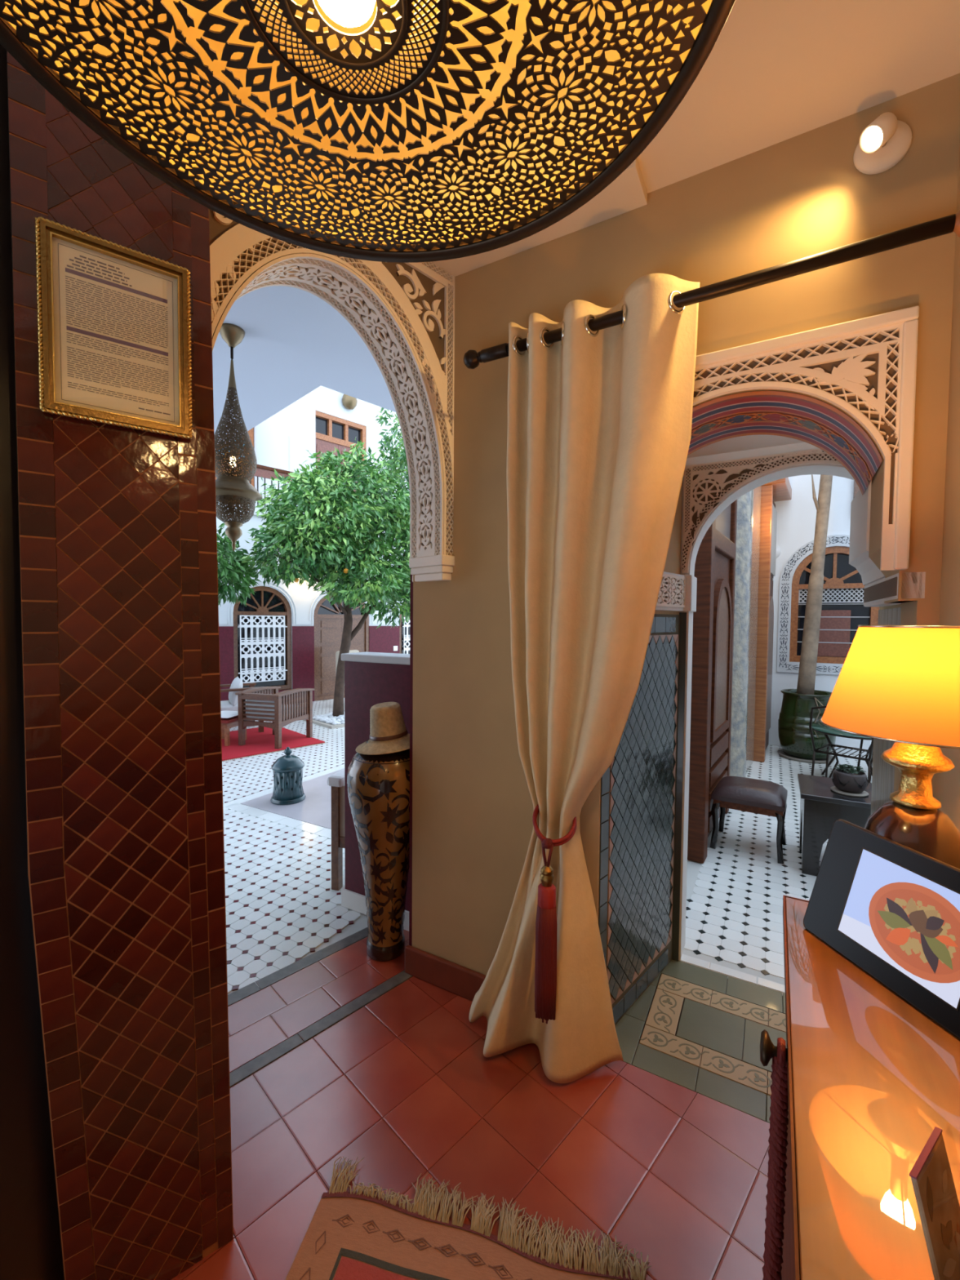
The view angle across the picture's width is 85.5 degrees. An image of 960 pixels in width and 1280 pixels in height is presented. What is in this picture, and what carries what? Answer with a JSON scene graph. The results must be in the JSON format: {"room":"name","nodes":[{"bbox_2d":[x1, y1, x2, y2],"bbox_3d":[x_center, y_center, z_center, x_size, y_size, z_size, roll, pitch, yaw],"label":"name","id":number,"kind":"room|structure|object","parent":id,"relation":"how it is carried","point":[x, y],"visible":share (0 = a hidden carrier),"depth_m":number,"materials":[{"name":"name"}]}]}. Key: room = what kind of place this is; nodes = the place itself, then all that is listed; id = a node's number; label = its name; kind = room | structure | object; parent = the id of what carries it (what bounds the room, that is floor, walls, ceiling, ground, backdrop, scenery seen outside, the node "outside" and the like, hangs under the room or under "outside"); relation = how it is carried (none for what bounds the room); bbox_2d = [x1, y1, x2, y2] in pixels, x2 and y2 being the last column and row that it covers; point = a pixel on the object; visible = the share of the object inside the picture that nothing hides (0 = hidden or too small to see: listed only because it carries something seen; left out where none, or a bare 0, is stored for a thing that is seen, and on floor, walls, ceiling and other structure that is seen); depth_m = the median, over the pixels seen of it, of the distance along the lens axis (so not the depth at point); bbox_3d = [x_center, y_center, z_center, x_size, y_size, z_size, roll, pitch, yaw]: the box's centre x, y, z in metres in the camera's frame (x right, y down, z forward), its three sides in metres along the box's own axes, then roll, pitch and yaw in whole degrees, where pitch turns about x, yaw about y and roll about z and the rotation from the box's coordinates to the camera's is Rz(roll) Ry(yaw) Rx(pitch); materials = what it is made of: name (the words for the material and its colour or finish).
{"room":"riad entrance hall","nodes":[
{"label":"riad entrance hall","id":0,"kind":"room"},
{"bbox_2d":[0,44,63,1279],"bbox_3d":[-1.757,-0.003,1.528,2.000,2.860,0.161,2,3,31],"label":"door frame","id":1,"kind":"structure","parent":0,"point":[30,1245],"depth_m":1.02,"materials":[{"name":"wood"}]},
{"bbox_2d":[6,50,233,1279],"bbox_3d":[-0.817,0.045,1.218,0.358,2.917,0.303,-1,3,-36],"label":"wall pillar","id":2,"kind":"structure","parent":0,"point":[117,540],"depth_m":1.09,"materials":[{"name":"brown tile"}]},
{"bbox_2d":[34,216,192,439],"bbox_3d":[-0.727,-0.612,1.049,0.255,0.360,0.018,-1,3,-36],"label":"framed notice","id":3,"kind":"object","parent":2,"relation":"attached to","point":[113,322],"visible":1,"depth_m":1.04,"materials":[{"name":"gold metal"}]},
{"bbox_2d":[217,502,286,516],"bbox_3d":[-5.375,-2.148,8.630,2.550,0.140,4.175,3,3,44],"label":"floor","id":4,"kind":"structure","parent":0,"point":[256,509],"depth_m":8.55,"materials":[{"name":"white"}]},
{"bbox_2d":[253,393,315,513],"bbox_3d":[-3.915,-4.524,10.114,2.598,4.800,0.160,3,3,44],"label":"wall","id":5,"kind":"structure","parent":0,"point":[278,440],"depth_m":9.79,"materials":[{"name":"white paint"}]},
{"bbox_2d":[212,285,395,449],"bbox_3d":[-4.432,-1.994,4.708,9.600,0.350,6.900,3,3,44],"label":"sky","id":6,"kind":"structure","parent":0,"point":[294,344],"depth_m":3.19,"materials":[{"name":"white paint"}]},
{"bbox_2d":[213,323,262,551],"bbox_3d":[-1.386,-1.112,2.914,0.304,1.225,0.304,3,3,44],"label":"hanging lantern","id":7,"kind":"object","parent":6,"relation":"hanging from","point":[233,488],"visible":0.94,"depth_m":2.86,"materials":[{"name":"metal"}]},
{"bbox_2d":[216,386,407,704],"bbox_3d":[-3.067,-2.888,9.372,0.275,8.000,8.500,3,3,44],"label":"wall","id":8,"kind":"structure","parent":0,"point":[303,602],"depth_m":9.27,"materials":[{"name":"white paint"}]},
{"bbox_2d":[215,456,305,512],"bbox_3d":[-4.325,-2.528,7.933,0.061,0.690,3.670,3,3,44],"label":"railing","id":9,"kind":"object","parent":8,"relation":"attached to","point":[266,472],"depth_m":8.69,"materials":[{"name":"brown wood"}]},
{"bbox_2d":[233,586,292,693],"bbox_3d":[-3.640,0.013,8.753,0.185,1.840,1.090,3,3,44],"label":"window","id":10,"kind":"structure","parent":8,"relation":"in","point":[262,626],"depth_m":8.77,"materials":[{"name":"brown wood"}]},
{"bbox_2d":[237,624,287,627],"bbox_3d":[-3.640,-0.233,8.713,0.608,0.040,0.617,0,2,0],"label":"rail","id":11,"kind":"object","parent":10,"relation":"attached to","point":[238,625],"depth_m":8.70,"materials":[{"name":"white metal"}]},
{"bbox_2d":[240,615,285,683],"bbox_3d":[-3.638,0.145,8.723,0.012,1.110,0.755,3,3,44],"label":"iron grille","id":12,"kind":"object","parent":10,"relation":"attached to","point":[279,642],"depth_m":8.71,"materials":[{"name":"white metal"}]},
{"bbox_2d":[238,669,287,674],"bbox_3d":[-3.646,0.533,8.743,0.608,0.018,0.617,0,2,0],"label":"grille","id":13,"kind":"object","parent":10,"relation":"attached to","point":[249,671],"depth_m":8.72,"materials":[{"name":"white metal"}]},
{"bbox_2d":[313,595,368,701],"bbox_3d":[-2.628,0.090,9.851,0.095,2.020,1.170,3,3,44],"label":"door","id":14,"kind":"structure","parent":8,"relation":"in","point":[328,620],"depth_m":9.65,"materials":[{"name":"brown wood"}]},
{"bbox_2d":[315,410,366,528],"bbox_3d":[-2.654,-3.007,9.697,0.100,2.220,1.170,3,3,44],"label":"window","id":15,"kind":"structure","parent":8,"relation":"in","point":[332,432],"depth_m":9.64,"materials":[{"name":"orange wood"}]},
{"bbox_2d":[342,394,357,409],"bbox_3d":[-2.418,-4.464,9.640,0.280,0.360,0.280,3,3,44],"label":"globe","id":16,"kind":"object","parent":8,"relation":"attached to","point":[349,402],"visible":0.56,"depth_m":9.55,"materials":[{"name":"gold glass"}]},
{"bbox_2d":[393,645,397,650],"bbox_3d":[-1.735,0.171,10.664,0.015,0.100,0.100,3,3,44],"label":"wall socket","id":17,"kind":"object","parent":8,"relation":"attached to","point":[395,647],"visible":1,"depth_m":10.66,"materials":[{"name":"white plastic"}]},
{"bbox_2d":[399,601,410,653],"bbox_3d":[-1.359,-0.088,11.108,0.133,1.780,0.950,3,3,44],"label":"window","id":18,"kind":"structure","parent":8,"relation":"in","point":[404,641],"depth_m":10.86,"materials":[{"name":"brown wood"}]},
{"bbox_2d":[403,617,409,653],"bbox_3d":[-1.323,0.074,11.077,0.012,1.110,0.750,3,3,44],"label":"iron grille","id":19,"kind":"object","parent":18,"relation":"attached to","point":[406,625],"depth_m":10.85,"materials":[{"name":"white metal"}]},
{"bbox_2d":[341,652,409,931],"bbox_3d":[-0.406,0.736,2.623,0.615,1.322,0.193,2,3,29],"label":"wall","id":20,"kind":"structure","parent":0,"point":[371,678],"depth_m":2.63,"materials":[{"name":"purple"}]},
{"bbox_2d":[170,697,872,1279],"bbox_3d":[-0.502,1.311,5.585,13.562,0.063,13.075,3,3,44],"label":"floor","id":21,"kind":"structure","parent":0,"point":[404,1084],"depth_m":1.71,"materials":[{"name":"brown tile"}]},
{"bbox_2d":[216,522,261,605],"bbox_3d":[-3.673,-0.278,6.364,1.645,3.004,1.512,0,2,0],"label":"citrus tree","id":22,"kind":"object","parent":21,"relation":"on","point":[235,570],"visible":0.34,"depth_m":6.51,"materials":[{"name":"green plant"}]},
{"bbox_2d":[221,726,324,761],"bbox_3d":[-2.913,1.232,6.188,1.405,0.014,1.600,3,3,44],"label":"rug","id":23,"kind":"object","parent":21,"relation":"on","point":[257,743],"visible":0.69,"depth_m":6.20,"materials":[{"name":"red fabric"}]},
{"bbox_2d":[221,715,246,746],"bbox_3d":[-3.056,1.072,6.224,0.400,0.300,0.400,1,2,12],"label":"table","id":24,"kind":"object","parent":23,"relation":"on","point":[226,723],"visible":0.44,"depth_m":6.05,"materials":[{"name":"brown wood"}]},
{"bbox_2d":[221,711,238,718],"bbox_3d":[-3.054,0.891,6.218,0.380,0.060,0.380,1,2,12],"label":"cushion","id":25,"kind":"object","parent":24,"relation":"on","point":[224,714],"visible":0.5,"depth_m":6.13,"materials":[{"name":"white fabric"}]},
{"bbox_2d":[220,682,263,732],"bbox_3d":[-3.240,0.767,6.832,0.660,0.860,0.600,-1,3,-35],"label":"cushioned chair","id":26,"kind":"object","parent":23,"relation":"on","point":[225,705],"visible":0.15,"depth_m":6.65,"materials":[{"name":"brown wood"}]},
{"bbox_2d":[220,700,238,711],"bbox_3d":[-3.208,0.872,6.859,0.540,0.110,0.460,-1,3,-35],"label":"seat cushion","id":27,"kind":"object","parent":26,"relation":"on","point":[225,705],"depth_m":6.62,"materials":[{"name":"white fabric"}]},
{"bbox_2d":[228,676,243,706],"bbox_3d":[-3.199,0.668,6.802,0.164,0.349,0.420,-1,3,-30],"label":"cushion","id":28,"kind":"object","parent":26,"relation":"on","point":[237,682],"visible":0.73,"depth_m":6.65,"materials":[{"name":"white fabric"}]},
{"bbox_2d":[235,686,314,748],"bbox_3d":[-2.461,0.905,6.290,0.590,0.640,0.700,1,2,16],"label":"armchair","id":29,"kind":"object","parent":23,"relation":"on","point":[260,706],"visible":1,"depth_m":6.04,"materials":[{"name":"brown wood"}]},
{"bbox_2d":[245,699,274,719],"bbox_3d":[-2.523,0.790,6.070,0.440,0.285,0.110,1,2,16],"label":"cushion","id":30,"kind":"object","parent":29,"relation":"on","point":[255,709],"depth_m":6.00,"materials":[{"name":"white fabric"}]},
{"bbox_2d":[270,746,306,804],"bbox_3d":[-1.586,1.100,4.295,0.276,0.440,0.276,3,3,44],"label":"lantern","id":31,"kind":"object","parent":21,"relation":"on","point":[287,770],"visible":1,"depth_m":4.21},
{"bbox_2d":[302,711,344,728],"bbox_3d":[-2.022,1.145,7.665,0.840,0.090,0.840,3,3,44],"label":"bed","id":32,"kind":"object","parent":21,"relation":"on","point":[338,722],"visible":0.47,"depth_m":7.38,"materials":[{"name":"beige stone"}]},
{"bbox_2d":[240,407,410,716],"bbox_3d":[-1.804,-1.555,7.852,3.545,5.420,2.067,-1,3,-39],"label":"citrus tree","id":33,"kind":"object","parent":32,"relation":"in","point":[331,503],"visible":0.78,"depth_m":7.21,"materials":[{"name":"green plant"}]},
{"bbox_2d":[327,768,345,890],"bbox_3d":[-0.473,1.061,3.087,0.644,0.635,0.632,1,2,16],"label":"table","id":34,"kind":"object","parent":21,"relation":"on","point":[336,780],"visible":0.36,"depth_m":2.86,"materials":[{"name":"brown wood"}]},
{"bbox_2d":[335,649,359,675],"bbox_3d":[-2.115,0.662,9.015,0.565,0.950,0.550,1,2,24],"label":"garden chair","id":35,"kind":"object","parent":21,"relation":"on","point":[337,653],"visible":0.15,"depth_m":8.88,"materials":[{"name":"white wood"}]},
{"bbox_2d":[346,738,409,961],"bbox_3d":[-0.423,0.927,2.340,0.341,0.960,0.342,2,3,29],"label":"floor vase","id":36,"kind":"object","parent":21,"relation":"on","point":[378,786],"visible":0.84,"depth_m":2.23,"materials":[{"name":"ceramic"}]},
{"bbox_2d":[355,702,409,755],"bbox_3d":[-0.401,0.381,2.310,0.299,0.206,0.299,2,3,29],"label":"straw hat","id":37,"kind":"object","parent":36,"relation":"on","point":[388,734],"visible":0.88,"depth_m":2.24,"materials":[{"name":"brown wicker"}]},
{"bbox_2d":[284,1156,651,1279],"bbox_3d":[-0.110,1.457,0.754,0.823,0.022,1.264,1,2,11],"label":"rug","id":38,"kind":"object","parent":21,"relation":"on","point":[353,1235],"visible":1,"depth_m":1.24,"materials":[{"name":"fabric"}]},
{"bbox_2d":[710,776,787,863],"bbox_3d":[1.809,1.169,3.489,0.426,0.433,0.380,2,3,32],"label":"stool","id":39,"kind":"object","parent":21,"relation":"on","point":[756,796],"visible":1,"depth_m":3.37,"materials":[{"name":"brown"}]},
{"bbox_2d":[777,688,835,763],"bbox_3d":[3.635,0.942,5.781,0.552,0.735,0.552,2,3,29],"label":"pot","id":40,"kind":"object","parent":21,"relation":"on","point":[793,721],"visible":0.76,"depth_m":5.61,"materials":[{"name":"green ceramic"}]},
{"bbox_2d":[796,474,832,737],"bbox_3d":[3.803,-1.135,5.616,0.883,4.325,0.883,2,3,29],"label":"palm tree","id":41,"kind":"object","parent":40,"relation":"in","point":[809,651],"visible":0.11,"depth_m":5.66,"materials":[{"name":"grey plant"}]},
{"bbox_2d":[797,773,871,876],"bbox_3d":[2.300,1.157,3.147,0.640,0.485,0.480,2,3,29],"label":"side table","id":42,"kind":"object","parent":21,"relation":"on","point":[820,806],"visible":0.45,"depth_m":3.07,"materials":[{"name":"black"}]},
{"bbox_2d":[830,764,868,797],"bbox_3d":[2.219,0.833,3.119,0.190,0.164,0.190,2,3,29],"label":"succulent pot","id":43,"kind":"object","parent":42,"relation":"on","point":[847,780],"visible":1,"depth_m":3.07,"materials":[{"name":"grey ceramic"}]},
{"bbox_2d":[808,705,873,782],"bbox_3d":[3.071,0.935,4.349,0.442,0.850,0.459,-1,3,-40],"label":"wire chair","id":44,"kind":"object","parent":21,"relation":"on","point":[869,758],"visible":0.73,"depth_m":4.38,"materials":[{"name":"black metal"}]},
{"bbox_2d":[811,722,872,777],"bbox_3d":[3.469,1.090,4.845,0.690,0.516,0.690,2,3,29],"label":"glass table","id":45,"kind":"object","parent":21,"relation":"on","point":[820,727],"visible":0.3,"depth_m":4.78,"materials":[{"name":"teal"}]},
{"bbox_2d":[760,894,959,1279],"bbox_3d":[0.305,1.019,0.232,0.360,0.950,1.753,2,3,29],"label":"dresser","id":46,"kind":"object","parent":21,"relation":"on","point":[871,1077],"visible":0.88,"depth_m":0.59,"materials":[{"name":"brown wood"}]},
{"bbox_2d":[762,1037,788,1279],"bbox_3d":[0.312,0.946,0.585,0.024,0.824,0.325,2,3,35],"label":"rope","id":47,"kind":"object","parent":46,"relation":"hanging from","point":[779,1121],"visible":0.98,"depth_m":0.68,"materials":[{"name":"red"}]},
{"bbox_2d":[803,818,959,1039],"bbox_3d":[0.681,0.428,0.809,0.141,0.199,0.295,0,2,-12],"label":"picture frame","id":48,"kind":"object","parent":46,"relation":"on","point":[891,908],"visible":1,"depth_m":0.81,"materials":[{"name":"black plastic"}]},
{"bbox_2d":[820,625,959,869],"bbox_3d":[0.737,0.249,0.880,0.276,0.547,0.276,2,3,29],"label":"table lamp","id":49,"kind":"object","parent":46,"relation":"on","point":[899,684],"visible":0.8,"depth_m":0.83,"materials":[{"name":"yellow fabric"}]},
{"bbox_2d":[909,1126,959,1279],"bbox_3d":[0.402,0.486,0.416,0.088,0.105,0.077,-1,3,-35],"label":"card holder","id":50,"kind":"object","parent":46,"relation":"on","point":[931,1177],"visible":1,"depth_m":0.43,"materials":[{"name":"brown"}]},
{"bbox_2d":[857,739,873,781],"bbox_3d":[3.937,0.884,5.059,0.541,0.912,0.495,1,2,19],"label":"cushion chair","id":51,"kind":"object","parent":21,"relation":"on","point":[861,740],"visible":0.02,"depth_m":5.23,"materials":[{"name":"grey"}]},
{"bbox_2d":[598,480,685,1025],"bbox_3d":[0.589,0.276,2.072,0.255,2.300,0.672,3,3,43],"label":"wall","id":52,"kind":"structure","parent":0,"point":[637,807],"depth_m":2.06,"materials":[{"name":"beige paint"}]},
{"bbox_2d":[408,72,959,975],"bbox_3d":[0.503,0.003,1.852,1.712,2.860,0.235,2,3,29],"label":"wall","id":53,"kind":"structure","parent":0,"point":[805,194],"depth_m":1.72,"materials":[{"name":"beige paint"}]},
{"bbox_2d":[208,208,454,582],"bbox_3d":[-0.514,-0.822,1.750,0.208,1.190,0.988,3,3,44],"label":"trim","id":54,"kind":"structure","parent":53,"relation":"attached to","point":[403,313],"depth_m":1.91,"materials":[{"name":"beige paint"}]},
{"bbox_2d":[404,944,485,1001],"bbox_3d":[0.037,1.367,2.014,0.812,0.115,0.022,2,3,29],"label":"baseboard","id":55,"kind":"structure","parent":53,"relation":"attached to","point":[460,980],"depth_m":2.11,"materials":[{"name":"ceramic"}]},
{"bbox_2d":[463,209,959,368],"bbox_3d":[0.556,-0.984,1.564,1.357,0.078,0.155,2,3,29],"label":"curtain rod","id":56,"kind":"object","parent":53,"relation":"attached to","point":[948,224],"visible":0.91,"depth_m":1.37,"materials":[{"name":"black metal"}]},
{"bbox_2d":[468,273,699,1083],"bbox_3d":[0.269,0.185,1.692,0.763,2.480,0.227,2,3,29],"label":"curtain","id":57,"kind":"object","parent":56,"relation":"hanging from","point":[598,437],"visible":0.93,"depth_m":1.68,"materials":[{"name":"beige fabric"}]},
{"bbox_2d":[532,804,577,1023],"bbox_3d":[0.235,0.870,1.702,0.141,0.655,0.198,2,3,29],"label":"tieback","id":58,"kind":"object","parent":57,"relation":"attached to","point":[545,957],"visible":0.92,"depth_m":1.62,"materials":[{"name":"red fabric"}]},
{"bbox_2d":[687,391,882,495],"bbox_3d":[0.831,-0.598,1.675,0.712,0.278,0.285,2,3,29],"label":"arch","id":59,"kind":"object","parent":53,"relation":"attached to","point":[815,422],"depth_m":1.60,"materials":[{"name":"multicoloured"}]},
{"bbox_2d":[693,306,919,570],"bbox_3d":[0.749,-0.525,1.541,0.837,0.664,0.032,2,3,29],"label":"trim","id":60,"kind":"structure","parent":53,"relation":"attached to","point":[865,367],"depth_m":1.38,"materials":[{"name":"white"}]},
{"bbox_2d":[853,111,912,174],"bbox_3d":[1.032,-1.285,1.324,0.124,0.124,0.087,2,3,29],"label":"wall spotlight","id":61,"kind":"object","parent":53,"relation":"attached to","point":[886,140],"visible":1,"depth_m":1.34,"materials":[{"name":"beige paint"}]},
{"bbox_2d":[431,0,959,276],"bbox_3d":[-1.964,-1.485,0.650,5.100,0.235,4.400,2,3,29],"label":"ceiling","id":62,"kind":"structure","parent":0,"point":[775,71],"depth_m":1.30,"materials":[{"name":"beige paint"}]},
{"bbox_2d":[0,0,735,262],"bbox_3d":[-0.122,-0.980,0.465,0.753,0.798,0.753,0,2,0],"label":"pendant lamp","id":63,"kind":"object","parent":62,"relation":"hanging from","point":[382,131],"visible":1,"depth_m":0.61,"materials":[{"name":"brown metal"}]},
{"bbox_2d":[687,435,804,457],"bbox_3d":[1.072,-0.819,1.887,1.400,0.130,0.335,2,3,29],"label":"ceiling","id":64,"kind":"structure","parent":0,"point":[748,442],"depth_m":2.01,"materials":[{"name":"white paint"}]},
{"bbox_2d":[671,442,854,961],"bbox_3d":[2.242,-0.341,1.543,3.800,3.600,0.171,2,3,29],"label":"wall","id":65,"kind":"structure","parent":0,"point":[711,483],"depth_m":2.21,"materials":[{"name":"white paint"}]},
{"bbox_2d":[768,474,879,755],"bbox_3d":[4.713,-1.782,5.734,3.700,6.200,0.200,2,3,29],"label":"wall","id":66,"kind":"structure","parent":0,"point":[797,516],"depth_m":6.15,"materials":[{"name":"white paint"}]},
{"bbox_2d":[775,545,781,558],"bbox_3d":[3.541,-1.068,6.290,0.180,0.180,0.030,2,3,29],"label":"wall lamp","id":67,"kind":"object","parent":66,"relation":"attached to","point":[778,548],"visible":0.19,"depth_m":6.25,"materials":[{"name":"white glass"}]},
{"bbox_2d":[776,534,879,675],"bbox_3d":[4.109,-0.405,6.041,1.106,1.611,0.102,2,3,29],"label":"window","id":68,"kind":"structure","parent":66,"relation":"in","point":[842,610],"depth_m":6.08,"materials":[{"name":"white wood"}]},
{"bbox_2d":[798,587,863,603],"bbox_3d":[4.113,-0.518,6.042,0.700,0.170,0.010,2,3,29],"label":"grille","id":69,"kind":"object","parent":68,"relation":"attached to","point":[830,595],"depth_m":6.03,"materials":[{"name":"white metal"}]},
{"bbox_2d":[817,609,850,657],"bbox_3d":[4.123,-0.079,6.082,0.340,0.540,0.014,2,3,29],"label":"shutter","id":70,"kind":"object","parent":68,"relation":"attached to","point":[834,637],"depth_m":6.06,"materials":[{"name":"brown wood"}]},
{"bbox_2d":[853,480,859,498],"bbox_3d":[4.542,-1.981,5.666,0.740,1.200,0.075,2,3,29],"label":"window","id":71,"kind":"structure","parent":66,"relation":"in","point":[856,488],"depth_m":5.83,"materials":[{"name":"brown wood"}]},
{"bbox_2d":[848,480,925,813],"bbox_3d":[1.366,0.299,1.641,0.308,2.300,0.700,2,3,29],"label":"wall","id":72,"kind":"structure","parent":0,"point":[876,590],"depth_m":1.71,"materials":[{"name":"beige paint"}]},
{"bbox_2d":[932,139,959,831],"bbox_3d":[0.193,0.092,-0.519,0.116,2.860,4.200,2,3,29],"label":"wall","id":73,"kind":"structure","parent":0,"point":[946,784],"depth_m":1.26,"materials":[{"name":"beige paint"}]},
{"bbox_3d":[-6.301,-4.520,9.469,0.100,4.800,4.175,3,3,44],"label":"wall","id":74,"kind":"structure","parent":0,"visible":0},
{"bbox_2d":[215,427,253,486],"bbox_3d":[-5.199,-3.771,10.397,0.140,1.850,1.310,3,3,44],"label":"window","id":75,"kind":"structure","parent":74,"relation":"in","point":[251,432],"depth_m":10.80,"materials":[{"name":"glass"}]},
{"bbox_3d":[2.094,-1.753,4.413,0.150,6.200,4.850,2,3,34],"label":"wall","id":76,"kind":"structure","parent":0,"visible":0},
{"bbox_2d":[687,499,737,863],"bbox_3d":[1.659,-0.226,3.628,0.100,3.200,1.080,2,3,34],"label":"door","id":77,"kind":"structure","parent":76,"relation":"in","point":[713,638],"depth_m":3.26,"materials":[{"name":"brown wood"}]},
{"bbox_2d":[729,485,761,777],"bbox_3d":[2.317,-1.170,4.904,0.600,5.000,1.740,2,3,34],"label":"trim","id":78,"kind":"structure","parent":76,"relation":"attached to","point":[748,505],"depth_m":4.24,"materials":[{"name":"grey stone"}]},
{"bbox_2d":[753,477,791,762],"bbox_3d":[3.298,-0.239,5.888,0.270,3.080,0.940,2,3,34],"label":"column","id":79,"kind":"structure","parent":76,"relation":"in","point":[780,490],"depth_m":5.56,"materials":[{"name":"brown wood"}]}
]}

